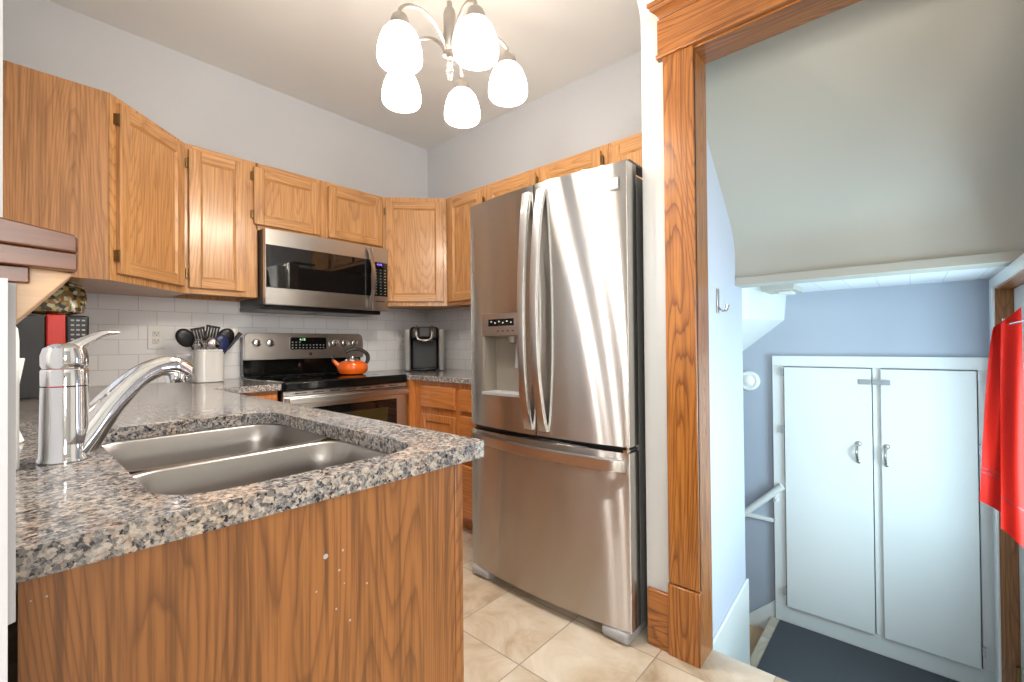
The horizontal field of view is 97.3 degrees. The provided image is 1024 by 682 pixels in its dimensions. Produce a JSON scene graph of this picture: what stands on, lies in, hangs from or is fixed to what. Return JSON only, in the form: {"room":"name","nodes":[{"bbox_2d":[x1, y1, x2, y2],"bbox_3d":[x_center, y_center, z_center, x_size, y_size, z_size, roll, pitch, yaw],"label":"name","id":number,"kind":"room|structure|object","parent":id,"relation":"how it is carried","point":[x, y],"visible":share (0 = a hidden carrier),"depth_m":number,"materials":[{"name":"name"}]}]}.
{"room":"kitchen","nodes":[
{"label":"kitchen","id":0,"kind":"room"},
{"bbox_2d":[0,0,2,216],"bbox_3d":[-1.141,-0.277,-0.392,0.060,2.767,2.100,-1,-1,42],"label":"wall","id":1,"kind":"structure","parent":0,"point":[1,1],"depth_m":0.37,"materials":[{"name":"white paint"}]},
{"bbox_2d":[0,278,7,681],"bbox_3d":[-0.435,0.531,0.280,0.085,1.150,0.162,-1,-1,42],"label":"trim","id":2,"kind":"structure","parent":1,"relation":"attached to","point":[3,281],"depth_m":0.31,"materials":[{"name":"grey paint"}]},
{"bbox_2d":[0,217,77,323],"bbox_3d":[-0.454,-0.062,0.333,0.120,0.097,0.183,-1,-1,42],"label":"shelf","id":3,"kind":"object","parent":2,"relation":"on","point":[40,260],"visible":0.85,"depth_m":0.35,"materials":[{"name":"brown wood"}]},
{"bbox_2d":[8,283,15,624],"bbox_3d":[-0.395,0.084,0.356,0.055,0.255,0.004,-1,-1,42],"label":"trim","id":4,"kind":"structure","parent":1,"relation":"attached to","point":[11,286],"depth_m":0.34,"materials":[{"name":"grey paint"}]},
{"bbox_2d":[3,0,427,589],"bbox_3d":[-1.563,-0.244,2.968,0.130,2.767,2.670,-1,-1,42],"label":"wall","id":5,"kind":"structure","parent":0,"point":[201,104],"depth_m":2.65,"materials":[{"name":"paint"}]},
{"bbox_2d":[3,60,184,296],"bbox_3d":[-1.860,-0.625,2.050,0.637,0.762,0.611,-1,-1,42],"label":"upper cabinet","id":6,"kind":"object","parent":5,"relation":"attached to","point":[80,161],"visible":0.97,"depth_m":1.80,"materials":[{"name":"brown wood"}]},
{"bbox_2d":[168,143,257,301],"bbox_3d":[-1.659,-0.622,2.505,0.330,0.762,0.350,-1,-1,42],"label":"upper cabinet","id":7,"kind":"object","parent":5,"relation":"attached to","point":[220,230],"visible":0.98,"depth_m":2.40,"materials":[{"name":"brown wood"}]},
{"bbox_2d":[29,293,428,386],"bbox_3d":[-1.503,-0.013,2.927,0.008,0.495,2.412,-1,-1,42],"label":"wall tile","id":8,"kind":"structure","parent":5,"relation":"attached to","point":[110,357],"depth_m":2.57,"materials":[{"name":"white tile"}]},
{"bbox_2d":[148,325,164,348],"bbox_3d":[-1.924,-0.020,2.438,0.010,0.127,0.074,-1,-1,42],"label":"wall outlet","id":9,"kind":"object","parent":8,"relation":"attached to","point":[156,334],"visible":1,"depth_m":2.44,"materials":[{"name":"white plastic"}]},
{"bbox_2d":[153,338,159,343],"bbox_3d":[-1.921,0.000,2.436,0.003,0.030,0.034,-1,-1,42],"label":"socket","id":10,"kind":"object","parent":9,"relation":"attached to","point":[155,340],"depth_m":2.43,"materials":[{"name":"white plastic"}]},
{"bbox_2d":[153,331,159,335],"bbox_3d":[-1.922,-0.040,2.436,0.003,0.030,0.034,-1,-1,42],"label":"socket","id":11,"kind":"object","parent":9,"relation":"attached to","point":[155,333],"depth_m":2.44,"materials":[{"name":"white plastic"}]},
{"bbox_2d":[398,331,403,346],"bbox_3d":[-0.877,-0.016,3.619,0.010,0.124,0.078,-1,-1,42],"label":"wall outlet","id":12,"kind":"object","parent":8,"relation":"attached to","point":[400,333],"visible":0.72,"depth_m":3.60,"materials":[{"name":"white plastic"}]},
{"bbox_2d":[250,163,382,248],"bbox_3d":[-1.289,-0.814,2.926,0.330,0.378,0.841,-1,-1,42],"label":"upper cabinet","id":13,"kind":"object","parent":5,"relation":"attached to","point":[283,200],"visible":0.88,"depth_m":2.77,"materials":[{"name":"brown wood"}]},
{"bbox_2d":[240,228,387,316],"bbox_3d":[-1.232,-0.399,2.883,0.452,0.446,0.780,-1,-1,42],"label":"microwave","id":14,"kind":"object","parent":13,"relation":"attached to","point":[298,274],"visible":1,"depth_m":2.71,"materials":[{"name":"grey metal"}]},
{"bbox_2d":[383,197,464,310],"bbox_3d":[-0.696,-0.623,3.384,0.610,0.762,0.641,-1,-1,42],"label":"upper cabinet","id":15,"kind":"object","parent":5,"relation":"attached to","point":[414,229],"visible":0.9,"depth_m":3.15,"materials":[{"name":"brown wood"}]},
{"bbox_2d":[48,0,640,149],"bbox_3d":[0.047,-1.691,0.160,6.300,0.050,4.700,-1,-1,42],"label":"ceiling","id":16,"kind":"structure","parent":0,"point":[338,57],"depth_m":2.51,"materials":[{"name":"paint"}]},
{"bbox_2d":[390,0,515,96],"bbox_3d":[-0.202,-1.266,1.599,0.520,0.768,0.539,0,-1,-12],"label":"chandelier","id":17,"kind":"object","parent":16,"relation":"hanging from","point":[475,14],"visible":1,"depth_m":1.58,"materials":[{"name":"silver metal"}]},
{"bbox_2d":[8,527,787,681],"bbox_3d":[0.083,1.130,0.126,6.070,0.060,4.500,-1,-1,42],"label":"floor","id":18,"kind":"structure","parent":0,"point":[511,634],"depth_m":1.62,"materials":[{"name":"beige tile"}]},
{"bbox_2d":[18,463,463,681],"bbox_3d":[-0.947,0.680,1.247,1.792,0.878,0.594,-1,-1,42],"label":"base cabinet","id":19,"kind":"object","parent":18,"relation":"on","point":[366,585],"visible":0.77,"depth_m":0.61,"materials":[{"name":"brown wood"}]},
{"bbox_2d":[16,379,483,583],"bbox_3d":[-1.070,0.229,1.575,2.423,0.032,0.961,-1,-1,42],"label":"countertop","id":20,"kind":"structure","parent":19,"relation":"on","point":[71,515],"depth_m":0.67,"materials":[{"name":"stone"}]},
{"bbox_2d":[16,327,18,469],"bbox_3d":[-0.791,0.085,0.704,0.029,0.235,0.029,-1,-1,42],"label":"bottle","id":21,"kind":"object","parent":20,"relation":"on","point":[17,332],"visible":0.22,"depth_m":0.71,"materials":[{"name":"white plastic"}]},
{"bbox_2d":[19,358,24,442],"bbox_3d":[-1.011,0.120,0.907,0.042,0.171,0.042,-1,-1,42],"label":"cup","id":22,"kind":"object","parent":20,"relation":"on","point":[21,360],"visible":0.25,"depth_m":0.91,"materials":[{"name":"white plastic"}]},
{"bbox_2d":[16,314,88,398],"bbox_3d":[-1.883,0.059,1.828,0.236,0.325,0.224,-1,-1,42],"label":"coffee maker","id":23,"kind":"object","parent":20,"relation":"on","point":[36,332],"visible":0.33,"depth_m":1.74,"materials":[{"name":"grey plastic"}]},
{"bbox_2d":[31,282,86,314],"bbox_3d":[-1.860,-0.176,1.825,0.112,0.139,0.205,-1,-1,42],"label":"cap","id":24,"kind":"object","parent":23,"relation":"on","point":[71,298],"visible":0.61,"depth_m":1.83,"materials":[{"name":"multicoloured fabric"}]},
{"bbox_2d":[36,330,193,464],"bbox_3d":[-0.735,0.094,0.857,0.069,0.229,0.251,-1,-1,19],"label":"faucet","id":25,"kind":"object","parent":20,"relation":"on","point":[72,428],"visible":1,"depth_m":0.77,"materials":[{"name":"silver metal"}]},
{"bbox_2d":[191,349,223,382],"bbox_3d":[-1.691,0.136,2.507,0.146,0.180,0.146,-1,-1,42],"label":"utensil crock","id":26,"kind":"object","parent":20,"relation":"on","point":[208,364],"visible":0.94,"depth_m":2.45,"materials":[{"name":"white ceramic"}]},
{"bbox_2d":[175,328,194,349],"bbox_3d":[-1.715,0.074,2.450,0.023,0.280,0.192,-1,-1,32],"label":"serving spoon","id":27,"kind":"object","parent":26,"relation":"in","point":[184,337],"visible":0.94,"depth_m":2.40,"materials":[{"name":"black plastic"}]},
{"bbox_2d":[190,327,206,348],"bbox_3d":[-1.738,0.066,2.518,0.099,0.294,0.021,0,-1,-40],"label":"slotted turner","id":28,"kind":"object","parent":26,"relation":"in","point":[198,328],"visible":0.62,"depth_m":2.51,"materials":[{"name":"black plastic"}]},
{"bbox_2d":[193,339,205,349],"bbox_3d":[-1.692,0.100,2.455,0.059,0.225,0.107,0,-1,-12],"label":"whisk","id":29,"kind":"object","parent":26,"relation":"in","point":[198,340],"visible":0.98,"depth_m":2.42,"materials":[{"name":"silver metal"}]},
{"bbox_2d":[203,325,219,339],"bbox_3d":[-1.704,0.060,2.548,0.026,0.306,0.100,-1,-1,30],"label":"slotted turner","id":30,"kind":"object","parent":26,"relation":"in","point":[207,326],"visible":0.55,"depth_m":2.55,"materials":[{"name":"black plastic"}]},
{"bbox_2d":[204,338,219,349],"bbox_3d":[-1.666,0.097,2.478,0.110,0.231,0.074,-1,-1,14],"label":"ladle","id":31,"kind":"object","parent":26,"relation":"in","point":[211,343],"visible":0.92,"depth_m":2.45,"materials":[{"name":"silver metal"}]},
{"bbox_2d":[215,335,228,351],"bbox_3d":[-1.629,0.089,2.495,0.101,0.245,0.043,0,-1,-20],"label":"serving spoon","id":32,"kind":"object","parent":26,"relation":"in","point":[224,342],"visible":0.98,"depth_m":2.50,"materials":[{"name":"blue plastic"}]},
{"bbox_2d":[217,328,233,343],"bbox_3d":[-1.641,0.071,2.516,0.155,0.285,0.038,0,-1,-24],"label":"serving spoon","id":33,"kind":"object","parent":26,"relation":"in","point":[227,332],"visible":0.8,"depth_m":2.53,"materials":[{"name":"black plastic"}]},
{"bbox_2d":[224,332,241,353],"bbox_3d":[-1.625,0.081,2.530,0.194,0.267,0.036,0,-1,-39],"label":"tongs","id":34,"kind":"object","parent":26,"relation":"in","point":[238,334],"visible":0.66,"depth_m":2.56,"materials":[{"name":"black plastic"}]},
{"bbox_2d":[101,424,387,494],"bbox_3d":[-0.571,0.331,0.944,0.748,0.190,0.444,-1,-1,42],"label":"sink","id":35,"kind":"object","parent":20,"relation":"in","point":[211,460],"visible":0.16,"depth_m":1.04,"materials":[{"name":"grey metal"}]},
{"bbox_2d":[238,391,276,400],"bbox_3d":[-1.541,0.651,2.397,0.598,0.788,0.345,-1,-1,42],"label":"base cabinet","id":36,"kind":"object","parent":18,"relation":"on","point":[271,395],"visible":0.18,"depth_m":2.29,"materials":[{"name":"orange wood"}]},
{"bbox_2d":[240,333,408,440],"bbox_3d":[-1.143,0.531,2.799,0.680,1.167,0.772,-1,-1,42],"label":"stove","id":37,"kind":"object","parent":18,"relation":"on","point":[372,395],"visible":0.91,"depth_m":2.76,"materials":[{"name":"grey metal"}]},
{"bbox_2d":[246,372,406,391],"bbox_3d":[-1.132,0.241,2.789,0.580,0.051,0.768,-1,-1,42],"label":"cooktop","id":38,"kind":"object","parent":37,"relation":"in","point":[310,381],"depth_m":2.64,"materials":[{"name":"black glass"}]},
{"bbox_2d":[331,348,369,374],"bbox_3d":[-1.037,0.129,2.929,0.192,0.172,0.192,-1,-1,14],"label":"kettle","id":39,"kind":"object","parent":37,"relation":"on","point":[350,366],"visible":1,"depth_m":2.87,"materials":[{"name":"orange metal"}]},
{"bbox_2d":[403,380,475,529],"bbox_3d":[-0.370,0.691,3.076,1.450,0.878,0.645,-1,-1,42],"label":"base cabinet","id":40,"kind":"object","parent":18,"relation":"on","point":[444,407],"visible":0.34,"depth_m":2.71,"materials":[{"name":"orange wood"}]},
{"bbox_2d":[368,369,470,383],"bbox_3d":[-0.382,0.236,3.085,1.450,0.032,0.668,-1,-1,42],"label":"countertop","id":41,"kind":"structure","parent":40,"relation":"on","point":[459,376],"depth_m":2.92,"materials":[{"name":"stone"}]},
{"bbox_2d":[404,325,443,370],"bbox_3d":[-0.670,0.055,3.454,0.293,0.338,0.317,0,-1,-10],"label":"coffee brewer","id":42,"kind":"object","parent":41,"relation":"on","point":[423,346],"visible":1,"depth_m":3.40,"materials":[{"name":"black plastic"}]},
{"bbox_2d":[413,367,435,370],"bbox_3d":[-0.660,0.212,3.410,0.171,0.023,0.131,0,-1,-10],"label":"drip tray","id":43,"kind":"object","parent":42,"relation":"on","point":[414,368],"depth_m":3.35,"materials":[{"name":"black plastic"}]},
{"bbox_2d":[470,159,647,644],"bbox_3d":[0.336,0.222,2.167,0.836,1.787,0.871,-1,-1,42],"label":"refrigerator","id":44,"kind":"object","parent":18,"relation":"on","point":[558,354],"visible":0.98,"depth_m":1.79,"materials":[{"name":"grey metal"}]},
{"bbox_2d":[428,50,641,198],"bbox_3d":[0.218,-0.259,3.094,2.370,2.767,0.120,-1,-1,42],"label":"wall","id":45,"kind":"structure","parent":0,"point":[602,107],"depth_m":3.00,"materials":[{"name":"paint"}]},
{"bbox_2d":[429,308,470,369],"bbox_3d":[-0.137,-0.022,3.323,1.512,0.495,0.008,-1,-1,42],"label":"wall tile","id":46,"kind":"structure","parent":45,"relation":"attached to","point":[456,322],"depth_m":3.60,"materials":[{"name":"white tile"}]},
{"bbox_2d":[446,185,486,307],"bbox_3d":[-0.216,-0.629,3.165,0.400,0.762,0.330,-1,-1,42],"label":"upper cabinet","id":47,"kind":"object","parent":45,"relation":"attached to","point":[458,206],"visible":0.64,"depth_m":3.08,"materials":[{"name":"brown wood"}]},
{"bbox_2d":[487,144,608,199],"bbox_3d":[0.265,-0.859,2.739,0.888,0.320,0.330,-1,-1,42],"label":"upper cabinet","id":48,"kind":"object","parent":45,"relation":"attached to","point":[599,156],"visible":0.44,"depth_m":2.56,"materials":[{"name":"brown wood"}]},
{"bbox_2d":[609,132,642,179],"bbox_3d":[0.749,-0.867,2.310,0.400,0.320,0.330,-1,-1,42],"label":"upper cabinet","id":49,"kind":"object","parent":45,"relation":"attached to","point":[630,147],"visible":0.19,"depth_m":2.25,"materials":[{"name":"brown wood"}]},
{"bbox_2d":[641,15,668,611],"bbox_3d":[1.927,-0.297,0.480,3.745,2.767,0.105,-1,-1,42],"label":"wall","id":50,"kind":"structure","parent":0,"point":[651,70],"depth_m":1.65,"materials":[{"name":"white paint"}]},
{"bbox_2d":[637,0,745,637],"bbox_3d":[0.318,0.010,1.414,0.090,3.335,2.542,-1,-1,42],"label":"wall","id":51,"kind":"structure","parent":0,"point":[725,328],"depth_m":2.10,"materials":[{"name":"paint"}]},
{"bbox_2d":[647,586,668,652],"bbox_3d":[0.532,1.007,1.634,0.081,0.205,0.017,-1,-1,42],"label":"baseboard","id":52,"kind":"structure","parent":51,"relation":"attached to","point":[657,600],"depth_m":1.63,"materials":[{"name":"orange wood"}]},
{"bbox_2d":[716,289,729,312],"bbox_3d":[0.947,-0.181,2.024,0.048,0.110,0.047,-1,-1,42],"label":"coat hook","id":53,"kind":"object","parent":51,"relation":"attached to","point":[718,308],"visible":1,"depth_m":2.02,"materials":[{"name":"silver metal"}]},
{"bbox_2d":[713,578,749,664],"bbox_3d":[0.938,1.452,2.010,0.012,0.450,0.855,-1,-1,42],"label":"baseboard","id":54,"kind":"structure","parent":51,"relation":"attached to","point":[732,638],"depth_m":2.17,"materials":[{"name":"white paint"}]},
{"bbox_2d":[749,624,763,656],"bbox_3d":[0.996,2.326,2.920,1.120,1.082,0.565,-1,-1,42],"label":"steps","id":55,"kind":"structure","parent":0,"point":[755,632],"depth_m":2.72,"materials":[{"name":"beige wood"}]},
{"bbox_2d":[750,616,955,680],"bbox_3d":[1.647,1.702,2.107,0.948,0.060,0.920,-1,-1,42],"label":"floor","id":56,"kind":"structure","parent":0,"point":[762,644],"depth_m":2.51,"materials":[{"name":"beige tile"}]},
{"bbox_2d":[757,620,957,681],"bbox_3d":[1.654,1.668,2.094,0.882,0.008,0.850,-1,-1,42],"label":"floor mat","id":57,"kind":"object","parent":56,"relation":"on","point":[793,653],"visible":1,"depth_m":2.34,"materials":[{"name":"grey rubber"}]},
{"bbox_2d":[772,356,995,681],"bbox_3d":[1.923,0.877,2.420,0.920,1.587,0.086,-1,-1,42],"label":"cabinet","id":58,"kind":"object","parent":56,"relation":"on","point":[926,445],"visible":0.94,"depth_m":2.36,"materials":[{"name":"white paint"}]},
{"bbox_2d":[705,0,1023,277],"bbox_3d":[1.269,-0.980,1.712,0.962,1.367,0.855,-1,-1,42],"label":"sloped ceiling","id":59,"kind":"structure","parent":0,"point":[864,132],"depth_m":1.68,"materials":[{"name":"paint"}]},
{"bbox_2d":[646,0,861,668],"bbox_3d":[1.005,-0.053,1.257,1.222,2.309,0.175,-1,-1,42],"label":"door frame","id":60,"kind":"structure","parent":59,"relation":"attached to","point":[684,543],"depth_m":1.56,"materials":[{"name":"orange wood"}]},
{"bbox_2d":[735,250,1023,287],"bbox_3d":[1.514,-0.301,1.977,0.962,0.040,0.132,-1,-1,42],"label":"trim","id":61,"kind":"structure","parent":59,"relation":"attached to","point":[995,259],"depth_m":1.87,"materials":[{"name":"paint"}]},
{"bbox_2d":[743,279,989,649],"bbox_3d":[1.558,1.161,2.867,2.300,3.100,0.100,-1,-1,42],"label":"wall","id":62,"kind":"structure","parent":0,"point":[943,319],"depth_m":2.54,"materials":[{"name":"paint"}]},
{"bbox_2d":[743,371,759,390],"bbox_3d":[1.489,0.251,2.838,0.124,0.124,0.034,-1,-1,42],"label":"smoke detector","id":63,"kind":"object","parent":62,"relation":"attached to","point":[751,380],"visible":0.86,"depth_m":2.82,"materials":[{"name":"white plastic"}]},
{"bbox_2d":[747,513,773,521],"bbox_3d":[1.144,1.098,3.148,1.210,0.022,0.030,-1,-1,42],"label":"trim","id":64,"kind":"structure","parent":62,"relation":"attached to","point":[753,515],"depth_m":2.78,"materials":[{"name":"white paint"}]},
{"bbox_2d":[749,600,775,629],"bbox_3d":[1.251,2.184,3.060,0.960,1.200,0.018,-1,-1,42],"label":"baseboard","id":65,"kind":"structure","parent":62,"relation":"attached to","point":[759,617],"depth_m":2.79,"materials":[{"name":"white paint"}]},
{"bbox_2d":[742,288,785,350],"bbox_3d":[1.080,0.215,2.844,1.040,1.000,0.570,-1,-1,42],"label":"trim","id":66,"kind":"structure","parent":62,"relation":"attached to","point":[762,312],"depth_m":2.56,"materials":[{"name":"white paint"}]},
{"bbox_2d":[745,483,784,516],"bbox_3d":[1.277,1.327,2.988,0.943,0.943,0.053,-1,-1,42],"label":"handrail","id":67,"kind":"object","parent":62,"relation":"attached to","point":[774,492],"visible":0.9,"depth_m":2.73,"materials":[{"name":"white paint"}]},
{"bbox_2d":[749,266,1006,292],"bbox_3d":[1.741,-0.319,2.252,0.948,0.055,0.580,-1,-1,42],"label":"ceiling","id":68,"kind":"structure","parent":0,"point":[979,273],"depth_m":2.17,"materials":[{"name":"white paint"}]},
{"bbox_2d":[761,284,801,295],"bbox_3d":[1.426,-0.267,2.384,0.150,0.040,0.220,-1,-1,42],"label":"ceiling box","id":69,"kind":"object","parent":68,"relation":"attached to","point":[787,289],"visible":0.94,"depth_m":2.33,"materials":[{"name":"paint"}]},
{"bbox_3d":[1.893,-0.003,1.542,0.212,3.335,1.440,-1,-1,42],"label":"wall","id":70,"kind":"structure","parent":0,"visible":0},
{"bbox_2d":[989,253,1023,681],"bbox_3d":[1.834,0.690,1.631,0.012,1.952,1.275,-1,-1,42],"label":"trim","id":71,"kind":"structure","parent":70,"relation":"attached to","point":[1017,265],"depth_m":2.05,"materials":[{"name":"white paint"}]},
{"bbox_2d":[995,288,1020,681],"bbox_3d":[2.257,0.709,2.000,0.132,1.913,0.012,-1,-1,42],"label":"trim","id":72,"kind":"structure","parent":70,"relation":"attached to","point":[1004,298],"depth_m":2.02,"materials":[{"name":"brown wood"}]},
{"bbox_2d":[995,269,1023,288],"bbox_3d":[1.867,-0.242,1.578,0.132,0.012,1.138,-1,-1,42],"label":"trim","id":73,"kind":"structure","parent":70,"relation":"attached to","point":[1017,279],"depth_m":1.81,"materials":[{"name":"orange wood"}]},
{"bbox_2d":[1014,284,1023,681],"bbox_3d":[1.883,0.711,1.569,0.060,1.888,1.128,-1,-1,42],"label":"door","id":74,"kind":"structure","parent":70,"relation":"in","point":[1019,291],"depth_m":1.95,"materials":[{"name":"white paint"}]},
{"bbox_2d":[1002,319,1023,324],"bbox_3d":[1.807,-0.090,1.577,0.026,0.065,0.228,-1,-1,18],"label":"towel hook","id":75,"kind":"object","parent":74,"relation":"attached to","point":[1022,321],"visible":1,"depth_m":1.63,"materials":[{"name":"silver metal"}]},
{"bbox_2d":[979,307,1023,546],"bbox_3d":[1.821,0.315,1.677,0.037,0.877,0.118,0,-1,-25],"label":"hanging towel","id":76,"kind":"object","parent":75,"relation":"hanging from","point":[1002,464],"visible":1,"depth_m":1.66,"materials":[{"name":"red fabric"}]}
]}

